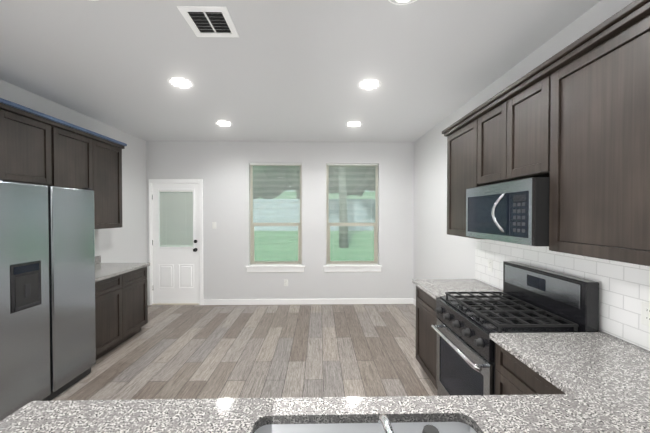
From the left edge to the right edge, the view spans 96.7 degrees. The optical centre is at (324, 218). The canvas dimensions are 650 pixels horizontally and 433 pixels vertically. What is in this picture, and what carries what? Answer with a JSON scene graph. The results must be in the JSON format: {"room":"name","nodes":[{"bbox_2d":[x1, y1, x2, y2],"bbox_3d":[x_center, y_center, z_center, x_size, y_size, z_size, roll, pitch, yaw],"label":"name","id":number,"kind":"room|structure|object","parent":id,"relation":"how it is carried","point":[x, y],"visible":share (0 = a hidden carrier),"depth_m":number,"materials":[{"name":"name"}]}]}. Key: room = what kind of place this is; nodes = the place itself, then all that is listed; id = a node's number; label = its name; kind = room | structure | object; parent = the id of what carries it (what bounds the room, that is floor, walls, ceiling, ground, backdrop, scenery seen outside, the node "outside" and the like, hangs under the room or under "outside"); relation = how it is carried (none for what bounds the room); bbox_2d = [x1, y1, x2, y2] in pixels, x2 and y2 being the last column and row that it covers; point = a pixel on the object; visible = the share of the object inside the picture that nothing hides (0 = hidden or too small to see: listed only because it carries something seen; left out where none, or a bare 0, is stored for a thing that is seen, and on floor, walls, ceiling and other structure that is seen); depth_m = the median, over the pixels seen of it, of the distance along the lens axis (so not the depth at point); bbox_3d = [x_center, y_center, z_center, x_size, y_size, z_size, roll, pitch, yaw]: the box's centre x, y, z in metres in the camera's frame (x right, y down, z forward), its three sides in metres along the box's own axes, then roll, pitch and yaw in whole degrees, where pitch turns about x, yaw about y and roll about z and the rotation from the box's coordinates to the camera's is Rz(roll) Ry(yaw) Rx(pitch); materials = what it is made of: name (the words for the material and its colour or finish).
{"room":"kitchen","nodes":[
{"label":"kitchen","id":0,"kind":"room"},
{"bbox_2d":[0,79,147,292],"bbox_3d":[-3.090,0.153,0.657,0.150,2.870,9.070,0,1,-1],"label":"wall","id":1,"kind":"structure","parent":0,"point":[128,243],"depth_m":4.47,"materials":[{"name":"white paint"}]},
{"bbox_2d":[0,102,7,180],"bbox_3d":[-2.888,-0.637,2.148,0.328,0.640,0.629,0,1,-1],"label":"upper cabinet","id":2,"kind":"object","parent":1,"relation":"attached to","point":[3,105],"depth_m":2.46,"materials":[{"name":"brown wood"}]},
{"bbox_2d":[8,106,55,185],"bbox_3d":[-2.897,-0.643,2.619,0.328,0.640,0.553,0,1,-1],"label":"upper cabinet","id":3,"kind":"object","parent":1,"relation":"attached to","point":[37,147],"depth_m":2.70,"materials":[{"name":"brown wood"}]},
{"bbox_2d":[56,122,99,228],"bbox_3d":[-2.909,-0.417,3.202,0.328,1.109,0.567,0,1,-1],"label":"upper cabinet","id":4,"kind":"object","parent":1,"relation":"attached to","point":[77,151],"depth_m":3.23,"materials":[{"name":"brown wood"}]},
{"bbox_2d":[100,138,123,228],"bbox_3d":[-2.917,-0.423,3.650,0.328,1.109,0.568,0,1,-1],"label":"upper cabinet","id":5,"kind":"object","parent":1,"relation":"attached to","point":[110,152],"depth_m":3.73,"materials":[{"name":"brown wood"}]},
{"bbox_2d":[51,304,437,400],"bbox_3d":[-0.680,1.637,0.724,4.970,0.100,9.070,0,1,-1],"label":"floor","id":6,"kind":"structure","parent":0,"point":[252,351],"depth_m":3.24,"materials":[{"name":"brown wood"}]},
{"bbox_2d":[0,178,95,420],"bbox_3d":[-2.658,0.637,2.457,0.744,1.854,0.900,0,1,-1],"label":"fridge","id":7,"kind":"object","parent":6,"relation":"on","point":[47,302],"visible":0.98,"depth_m":2.37,"materials":[{"name":"grey metal"}]},
{"bbox_2d":[95,267,147,359],"bbox_3d":[-2.748,1.105,3.450,0.658,0.890,1.015,0,1,-1],"label":"base cabinet","id":8,"kind":"object","parent":6,"relation":"on","point":[121,308],"visible":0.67,"depth_m":3.42,"materials":[{"name":"brown wood"}]},
{"bbox_2d":[95,256,149,281],"bbox_3d":[-2.733,0.590,3.445,0.688,0.138,1.040,0,1,-1],"label":"countertop","id":9,"kind":"structure","parent":8,"relation":"on","point":[103,271],"depth_m":3.59,"materials":[{"name":"stone"}]},
{"bbox_2d":[416,286,437,390],"bbox_3d":[1.285,1.120,2.718,0.678,0.880,0.586,0,1,-1],"label":"base cabinet","id":10,"kind":"object","parent":6,"relation":"on","point":[426,342],"visible":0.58,"depth_m":2.72,"materials":[{"name":"brown wood"}]},
{"bbox_2d":[412,279,502,299],"bbox_3d":[1.248,0.659,2.718,0.664,0.038,0.602,0,1,-1],"label":"countertop","id":11,"kind":"structure","parent":10,"relation":"on","point":[435,288],"depth_m":2.71,"materials":[{"name":"stone"}]},
{"bbox_2d":[431,261,598,395],"bbox_3d":[1.219,0.967,2.037,0.705,1.205,0.756,0,1,-1],"label":"range","id":12,"kind":"object","parent":6,"relation":"on","point":[532,299],"visible":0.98,"depth_m":1.91,"materials":[{"name":"grey metal"}]},
{"bbox_2d":[495,343,564,394],"bbox_3d":[1.315,1.136,1.209,0.678,0.889,0.896,0,1,-1],"label":"base cabinet","id":13,"kind":"object","parent":6,"relation":"on","point":[514,375],"visible":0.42,"depth_m":1.48,"materials":[{"name":"brown wood"}]},
{"bbox_3d":[-0.038,1.141,0.858,1.980,0.889,0.354,0,1,-1],"label":"base cabinet","id":14,"kind":"object","parent":6,"relation":"on","visible":0},
{"bbox_2d":[0,384,649,432],"bbox_3d":[0.300,0.680,0.887,2.717,0.030,0.420,0,1,-1],"label":"countertop","id":15,"kind":"structure","parent":14,"relation":"on","point":[578,410],"depth_m":0.98,"materials":[{"name":"stone"}]},
{"bbox_2d":[254,422,476,432],"bbox_3d":[0.132,0.792,0.857,0.740,0.194,0.266,0,1,-1],"label":"sink","id":16,"kind":"object","parent":15,"relation":"in","point":[441,427],"visible":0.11,"depth_m":0.98,"materials":[{"name":"grey metal"}]},
{"bbox_2d":[378,414,438,432],"bbox_3d":[0.216,0.592,0.775,0.131,0.148,0.181,0,1,-1],"label":"faucet","id":17,"kind":"object","parent":15,"relation":"on","point":[384,421],"visible":1,"depth_m":0.76,"materials":[{"name":"silver metal"}]},
{"bbox_2d":[490,332,649,387],"bbox_3d":[1.275,0.673,1.384,0.664,0.030,0.536,0,1,-1],"label":"countertop","id":18,"kind":"structure","parent":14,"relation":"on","point":[601,380],"depth_m":1.36,"materials":[{"name":"stone"}]},
{"bbox_2d":[148,141,411,304],"bbox_3d":[-0.763,0.092,5.168,4.680,2.870,0.140,0,1,-1],"label":"wall","id":19,"kind":"structure","parent":0,"point":[223,167],"depth_m":5.10,"materials":[{"name":"white paint"}]},
{"bbox_2d":[152,184,198,302],"bbox_3d":[-2.630,0.451,5.090,0.833,2.114,0.113,0,1,-1],"label":"door","id":20,"kind":"structure","parent":19,"relation":"in","point":[175,211],"depth_m":5.11,"materials":[{"name":"white wood"}]},
{"bbox_2d":[149,179,202,304],"bbox_3d":[-2.603,0.425,5.128,0.929,2.205,0.157,0,1,-1],"label":"door frame","id":21,"kind":"structure","parent":19,"relation":"attached to","point":[176,181],"depth_m":5.06,"materials":[{"name":"white wood"}]},
{"bbox_2d":[246,265,304,271],"bbox_3d":[-0.873,0.896,5.129,1.035,0.110,0.125,0,1,-1],"label":"window sill","id":22,"kind":"structure","parent":19,"relation":"attached to","point":[275,268],"depth_m":5.09,"materials":[{"name":"white"}]},
{"bbox_2d":[250,163,301,264],"bbox_3d":[-0.874,-0.066,5.174,0.921,1.809,0.108,0,1,-1],"label":"window","id":23,"kind":"structure","parent":19,"relation":"in","point":[289,167],"depth_m":5.17,"materials":[{"name":"beige plastic"}]},
{"bbox_2d":[203,298,412,304],"bbox_3d":[-0.279,1.480,5.116,3.714,0.095,0.017,0,1,-1],"label":"baseboard","id":24,"kind":"structure","parent":19,"relation":"attached to","point":[302,301],"depth_m":5.11,"materials":[{"name":"white wood"}]},
{"bbox_2d":[326,163,377,264],"bbox_3d":[0.489,-0.066,5.201,0.928,1.809,0.108,0,1,-1],"label":"window","id":25,"kind":"structure","parent":19,"relation":"in","point":[353,167],"depth_m":5.20,"materials":[{"name":"beige plastic"}]},
{"bbox_2d":[323,265,381,271],"bbox_3d":[0.490,0.895,5.156,1.042,0.110,0.125,0,1,-1],"label":"window sill","id":26,"kind":"structure","parent":19,"relation":"attached to","point":[352,268],"depth_m":5.12,"materials":[{"name":"white"}]},
{"bbox_2d":[0,0,600,141],"bbox_3d":[-0.680,-1.333,0.684,4.970,0.100,9.070,0,1,-1],"label":"ceiling","id":27,"kind":"structure","parent":0,"point":[287,70],"depth_m":2.41,"materials":[{"name":"white paint"}]},
{"bbox_2d":[167,77,193,87],"bbox_3d":[-1.397,-1.313,2.805,0.235,0.006,0.235,-1,1,-40],"label":"recessed light","id":28,"kind":"object","parent":27,"relation":"in","point":[178,82],"depth_m":2.79,"materials":[{"name":"white plastic"}]},
{"bbox_2d":[177,6,238,36],"bbox_3d":[-0.759,-1.292,1.918,0.300,0.013,0.300,0,1,-1],"label":"ceiling vent","id":29,"kind":"object","parent":27,"relation":"in","point":[209,21],"visible":1,"depth_m":1.90,"materials":[{"name":"white metal"}]},
{"bbox_2d":[215,121,232,125],"bbox_3d":[-1.422,-1.330,4.060,0.235,0.006,0.235,-1,1,-40],"label":"recessed light","id":30,"kind":"object","parent":27,"relation":"in","point":[221,123],"depth_m":4.06,"materials":[{"name":"white plastic"}]},
{"bbox_2d":[346,122,360,126],"bbox_3d":[0.414,-1.330,4.096,0.235,0.006,0.235,-1,1,-40],"label":"recessed light","id":31,"kind":"object","parent":27,"relation":"in","point":[350,124],"depth_m":4.10,"materials":[{"name":"white plastic"}]},
{"bbox_2d":[358,79,381,89],"bbox_3d":[0.438,-1.313,2.841,0.235,0.006,0.235,-1,1,-40],"label":"recessed light","id":32,"kind":"object","parent":27,"relation":"in","point":[366,84],"depth_m":2.84,"materials":[{"name":"white plastic"}]},
{"bbox_2d":[388,0,416,4],"bbox_3d":[0.461,-1.297,1.642,0.235,0.006,0.235,0,1,-7],"label":"recessed light","id":33,"kind":"object","parent":27,"relation":"in","point":[388,0],"depth_m":1.74,"materials":[{"name":"white plastic"}]},
{"bbox_2d":[412,0,648,350],"bbox_3d":[1.734,0.152,0.751,0.140,2.870,9.070,0,1,-1],"label":"wall","id":34,"kind":"structure","parent":0,"point":[416,240],"depth_m":3.91,"materials":[{"name":"white paint"}]},
{"bbox_2d":[446,108,489,238],"bbox_3d":[1.445,-0.348,2.677,0.358,1.045,0.634,0,1,-1],"label":"upper cabinet","id":35,"kind":"object","parent":34,"relation":"attached to","point":[464,141],"depth_m":2.69,"materials":[{"name":"brown wood"}]},
{"bbox_2d":[482,100,497,183],"bbox_3d":[1.455,-0.569,2.200,0.358,0.590,0.438,0,1,-1],"label":"upper cabinet","id":36,"kind":"object","parent":34,"relation":"attached to","point":[489,114],"depth_m":2.24,"materials":[{"name":"brown wood"}]},
{"bbox_2d":[498,64,549,182],"bbox_3d":[1.461,-0.564,1.882,0.358,0.590,0.438,0,1,-1],"label":"upper cabinet","id":37,"kind":"object","parent":34,"relation":"attached to","point":[523,111],"depth_m":1.86,"materials":[{"name":"brown wood"}]},
{"bbox_2d":[466,177,549,245],"bbox_3d":[1.381,-0.041,2.047,0.511,0.400,0.753,0,1,-1],"label":"microwave","id":38,"kind":"object","parent":37,"relation":"attached to","point":[515,211],"visible":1,"depth_m":1.85,"materials":[{"name":"silver metal"}]},
{"bbox_2d":[475,239,649,350],"bbox_3d":[1.620,0.407,1.873,0.044,0.488,2.310,0,1,-1],"label":"tile backsplash","id":39,"kind":"structure","parent":34,"relation":"attached to","point":[624,289],"depth_m":1.67,"materials":[{"name":"white tile"}]},
{"bbox_2d":[488,259,492,271],"bbox_3d":[1.575,0.450,2.758,0.008,0.116,0.072,0,1,-1],"label":"electrical outlet plate","id":40,"kind":"object","parent":39,"relation":"attached to","point":[490,264],"visible":1,"depth_m":2.75,"materials":[{"name":"white plastic"}]},
{"bbox_2d":[641,301,649,326],"bbox_3d":[1.601,0.477,1.428,0.008,0.116,0.072,0,1,-1],"label":"electrical outlet plate","id":41,"kind":"object","parent":39,"relation":"attached to","point":[645,313],"visible":1,"depth_m":1.44,"materials":[{"name":"white plastic"}]},
{"bbox_2d":[534,0,649,265],"bbox_3d":[1.471,-0.330,1.361,0.358,1.045,0.735,0,1,-1],"label":"upper cabinet","id":42,"kind":"object","parent":34,"relation":"attached to","point":[572,121],"depth_m":1.35,"materials":[{"name":"brown wood"}]},
{"label":"outside","id":43,"kind":"structure","parent":0,"visible":0},
{"bbox_2d":[160,192,374,260],"bbox_3d":[-0.452,-1.204,25.077,50.000,5.224,39.650,0,1,-1],"label":"ground","id":44,"kind":"structure","parent":43,"point":[280,252],"depth_m":10.02,"materials":[{"name":"green plant"}]},
{"bbox_2d":[160,166,374,247],"bbox_3d":[-0.795,-3.237,15.743,37.934,8.646,14.090,0,1,-1],"label":"trees","id":45,"kind":"object","parent":44,"relation":"on","point":[336,188],"depth_m":14.83,"materials":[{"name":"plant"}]},
{"bbox_2d":[253,199,374,230],"bbox_3d":[-0.245,0.007,12.984,28.840,1.730,0.130,0,1,-1],"label":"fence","id":46,"kind":"object","parent":44,"relation":"on","point":[270,211],"depth_m":12.90,"materials":[{"name":"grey wood"}]}
]}

